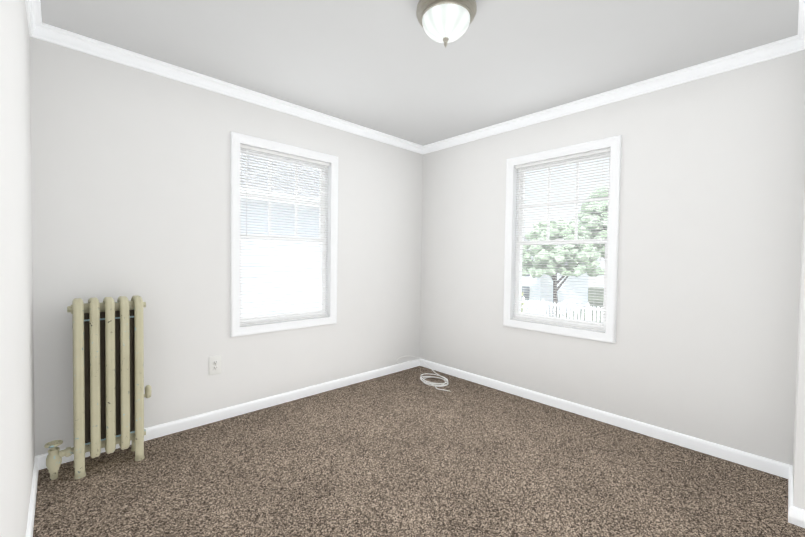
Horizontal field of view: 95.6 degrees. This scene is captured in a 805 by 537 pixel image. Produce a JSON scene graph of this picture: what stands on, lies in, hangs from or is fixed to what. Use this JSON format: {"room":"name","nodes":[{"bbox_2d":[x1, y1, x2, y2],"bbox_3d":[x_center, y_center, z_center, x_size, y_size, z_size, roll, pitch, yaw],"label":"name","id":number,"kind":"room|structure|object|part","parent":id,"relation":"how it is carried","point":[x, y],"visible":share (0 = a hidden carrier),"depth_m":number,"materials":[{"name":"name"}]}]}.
{"room":"empty bedroom","nodes":[
{"label":"empty bedroom","id":0,"kind":"room"},
{"bbox_2d":[0,0,34,536],"bbox_3d":[-0.887,-0.047,0.676,0.160,2.440,3.770,-1,2,-43],"label":"wall","id":1,"kind":"structure","parent":0,"point":[17,440],"depth_m":1.20,"materials":[{"name":"paint"}]},
{"bbox_2d":[26,455,41,536],"bbox_3d":[-0.840,1.128,0.766,0.014,0.087,3.450,-1,2,-43],"label":"baseboard","id":2,"kind":"structure","parent":1,"relation":"attached to","point":[38,459],"depth_m":1.70,"materials":[{"name":"white wood"}]},
{"bbox_2d":[25,0,48,39],"bbox_3d":[-0.795,-1.231,0.716,0.048,0.072,3.450,-1,2,-43],"label":"crown molding","id":3,"kind":"structure","parent":1,"relation":"attached to","point":[39,29],"depth_m":1.89,"materials":[{"name":"white wood"}]},
{"bbox_2d":[30,37,422,455],"bbox_3d":[-0.955,-0.110,3.092,3.378,2.440,0.160,-1,2,-43],"label":"wall","id":4,"kind":"structure","parent":0,"point":[130,171],"depth_m":2.46,"materials":[{"name":"paint"}]},
{"bbox_2d":[209,355,220,374],"bbox_3d":[-1.351,0.696,2.634,0.084,0.136,0.008,-1,2,-43],"label":"duplex electrical outlet","id":5,"kind":"object","parent":4,"relation":"attached to","point":[214,364],"visible":1,"depth_m":2.63,"materials":[{"name":"plastic"}]},
{"bbox_2d":[42,359,421,468],"bbox_3d":[-0.900,1.068,3.070,3.028,0.087,0.014,-1,2,-43],"label":"baseboard","id":6,"kind":"structure","parent":4,"relation":"attached to","point":[168,428],"depth_m":2.82,"materials":[{"name":"white wood"}]},
{"bbox_2d":[44,25,424,153],"bbox_3d":[-0.845,-1.291,3.006,2.998,0.072,0.048,-1,2,-43],"label":"crown molding","id":7,"kind":"structure","parent":4,"relation":"attached to","point":[58,36],"depth_m":2.52,"materials":[{"name":"white wood"}]},
{"bbox_2d":[230,131,337,336],"bbox_3d":[-0.979,-0.250,3.049,0.918,1.507,0.181,-1,2,-43],"label":"window","id":8,"kind":"structure","parent":4,"relation":"in","point":[236,141],"depth_m":3.00,"materials":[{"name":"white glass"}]},
{"bbox_3d":[-0.997,-0.257,3.068,0.702,1.272,0.037,-1,2,-43],"label":"glass","id":9,"kind":"part","parent":8,"relation":"part of","materials":[{"name":"clear glass"}]},
{"bbox_3d":[-1.003,-0.251,3.074,0.786,1.375,0.092,-1,2,-43],"label":"window sash","id":10,"kind":"part","parent":8,"relation":"part of","materials":[{"name":"white wood"}]},
{"bbox_2d":[240,144,329,325],"bbox_3d":[-0.946,-0.250,3.013,0.774,1.369,0.040,-1,2,-43],"label":"window blind","id":11,"kind":"object","parent":8,"relation":"attached to","point":[280,155],"visible":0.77,"depth_m":2.98,"materials":[{"name":"plastic"}]},
{"bbox_2d":[33,366,804,536],"bbox_3d":[0.266,1.205,1.812,3.378,0.110,3.770,-1,2,-43],"label":"floor","id":12,"kind":"structure","parent":0,"point":[406,453],"depth_m":1.98,"materials":[{"name":"carpet"}]},
{"bbox_2d":[44,295,150,479],"bbox_3d":[-1.704,0.645,2.068,0.470,0.963,0.192,-1,2,-43],"label":"radiator","id":13,"kind":"object","parent":12,"relation":"on","point":[109,395],"visible":1,"depth_m":2.03,"materials":[{"name":"metal"}]},
{"bbox_2d":[396,356,449,391],"bbox_3d":[0.291,1.022,3.675,0.460,0.164,0.759,-1,2,-43],"label":"cord","id":14,"kind":"object","parent":12,"relation":"on","point":[430,383],"visible":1,"depth_m":3.58,"materials":[{"name":"white plastic"}]},
{"bbox_2d":[40,0,798,145],"bbox_3d":[0.301,-1.329,1.747,3.378,0.100,3.770,-1,2,-43],"label":"ceiling","id":15,"kind":"structure","parent":0,"point":[391,68],"depth_m":2.12,"materials":[{"name":"paint"}]},
{"bbox_2d":[416,0,476,47],"bbox_3d":[0.211,-1.175,1.770,0.289,0.211,0.289,-1,2,-43],"label":"flush-mount light fixture","id":16,"kind":"object","parent":15,"relation":"attached to","point":[445,22],"visible":1,"depth_m":1.70,"materials":[{"name":"white glass"}]},
{"bbox_2d":[420,50,804,465],"bbox_3d":[1.289,-0.078,3.059,0.160,2.440,2.969,-1,2,-43],"label":"wall","id":17,"kind":"structure","parent":0,"point":[711,206],"depth_m":2.41,"materials":[{"name":"paint"}]},
{"bbox_2d":[503,135,621,343],"bbox_3d":[1.302,-0.218,3.029,0.181,1.507,0.918,-1,2,-43],"label":"window","id":18,"kind":"structure","parent":17,"relation":"in","point":[614,145],"depth_m":2.96,"materials":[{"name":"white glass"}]},
{"bbox_2d":[512,148,610,331],"bbox_3d":[1.266,-0.218,2.995,0.040,1.369,0.774,-1,2,-43],"label":"window blind","id":19,"kind":"object","parent":18,"relation":"attached to","point":[567,158],"visible":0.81,"depth_m":2.96,"materials":[{"name":"plastic"}]},
{"bbox_3d":[1.327,-0.218,3.052,0.092,1.375,0.786,-1,2,-43],"label":"window sash","id":20,"kind":"part","parent":18,"relation":"part of","materials":[{"name":"white wood"}]},
{"bbox_3d":[1.321,-0.225,3.046,0.037,1.272,0.702,-1,2,-43],"label":"glass","id":21,"kind":"part","parent":18,"relation":"part of","materials":[{"name":"clear glass"}]},
{"bbox_2d":[418,359,781,476],"bbox_3d":[1.186,1.097,3.054,0.014,0.087,2.839,-1,2,-43],"label":"baseboard","id":22,"kind":"structure","parent":17,"relation":"attached to","point":[760,463],"depth_m":2.59,"materials":[{"name":"white wood"}]},
{"bbox_2d":[421,36,804,153],"bbox_3d":[1.217,-1.261,2.971,0.048,0.072,2.809,-1,2,-43],"label":"crown molding","id":23,"kind":"structure","parent":17,"relation":"attached to","point":[783,47],"depth_m":2.53,"materials":[{"name":"white wood"}]},
{"bbox_2d":[793,183,804,509],"bbox_3d":[2.313,-0.027,1.613,0.654,2.440,0.741,-1,2,-43],"label":"wall","id":24,"kind":"structure","parent":0,"point":[799,466],"depth_m":1.67,"materials":[{"name":"paint"}]},
{"bbox_2d":[782,463,792,498],"bbox_3d":[1.976,1.139,1.859,0.450,0.087,0.014,-1,2,-43],"label":"baseboard","id":25,"kind":"structure","parent":24,"relation":"attached to","point":[787,470],"depth_m":1.97,"materials":[{"name":"white wood"}]},
{"bbox_2d":[788,499,804,527],"bbox_3d":[1.985,1.149,1.488,0.014,0.087,0.565,-1,2,-43],"label":"baseboard","id":26,"kind":"structure","parent":24,"relation":"attached to","point":[796,515],"depth_m":1.67,"materials":[{"name":"white wood"}]},
{"bbox_2d":[793,12,804,51],"bbox_3d":[1.986,-1.220,1.800,0.420,0.072,0.048,-1,2,-43],"label":"crown molding","id":27,"kind":"structure","parent":24,"relation":"attached to","point":[798,40],"depth_m":1.96,"materials":[{"name":"white wood"}]},
{"bbox_2d":[799,0,804,11],"bbox_3d":[1.983,-1.211,1.439,0.048,0.072,0.569,-1,2,-43],"label":"crown molding","id":28,"kind":"structure","parent":24,"relation":"attached to","point":[801,2],"depth_m":1.73,"materials":[{"name":"white wood"}]},
{"label":"outside","id":29,"kind":"structure","parent":0,"visible":0},
{"bbox_2d":[559,287,603,321],"bbox_3d":[0.568,3.738,18.324,100.000,0.200,100.000,-1,2,-43],"label":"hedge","id":30,"kind":"structure","parent":29,"point":[598,294],"depth_m":39.59,"materials":[{"name":"green plant"}]},
{"bbox_2d":[241,154,319,316],"bbox_3d":[-6.622,-0.016,8.779,15.100,7.600,7.900,-1,2,-43],"label":"window glass","id":31,"kind":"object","parent":30,"relation":"on","point":[258,270],"depth_m":7.75,"materials":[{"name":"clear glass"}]},
{"bbox_2d":[521,238,587,315],"bbox_3d":[11.380,0.402,30.872,9.600,6.120,5.700,-1,2,-43],"label":"house","id":32,"kind":"structure","parent":30,"relation":"on","point":[583,281],"depth_m":27.97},
{"bbox_2d":[521,296,602,321],"bbox_3d":[5.952,2.520,15.517,0.120,2.530,12.720,-1,2,-43],"label":"fence","id":33,"kind":"object","parent":30,"relation":"on","point":[562,308],"depth_m":14.82,"materials":[{"name":"white wood"}]},
{"bbox_2d":[522,218,603,316],"bbox_3d":[8.815,0.469,20.508,4.786,6.469,4.875,-1,2,-43],"label":"tree","id":34,"kind":"object","parent":30,"relation":"on","point":[594,262],"depth_m":19.44,"materials":[{"name":"green plant"}]},
{"bbox_2d":[578,186,607,223],"bbox_3d":[21.560,-2.552,36.556,9.334,12.028,9.549,-1,2,-43],"label":"tree","id":35,"kind":"object","parent":30,"relation":"on","point":[594,197],"depth_m":35.97,"materials":[{"name":"green plant"}]},
{"bbox_2d":[579,200,607,258],"bbox_3d":[14.205,-0.590,24.247,6.891,8.537,6.560,-1,2,-43],"label":"tree","id":36,"kind":"object","parent":30,"relation":"on","point":[592,235],"depth_m":23.30,"materials":[{"name":"green plant"}]}
]}

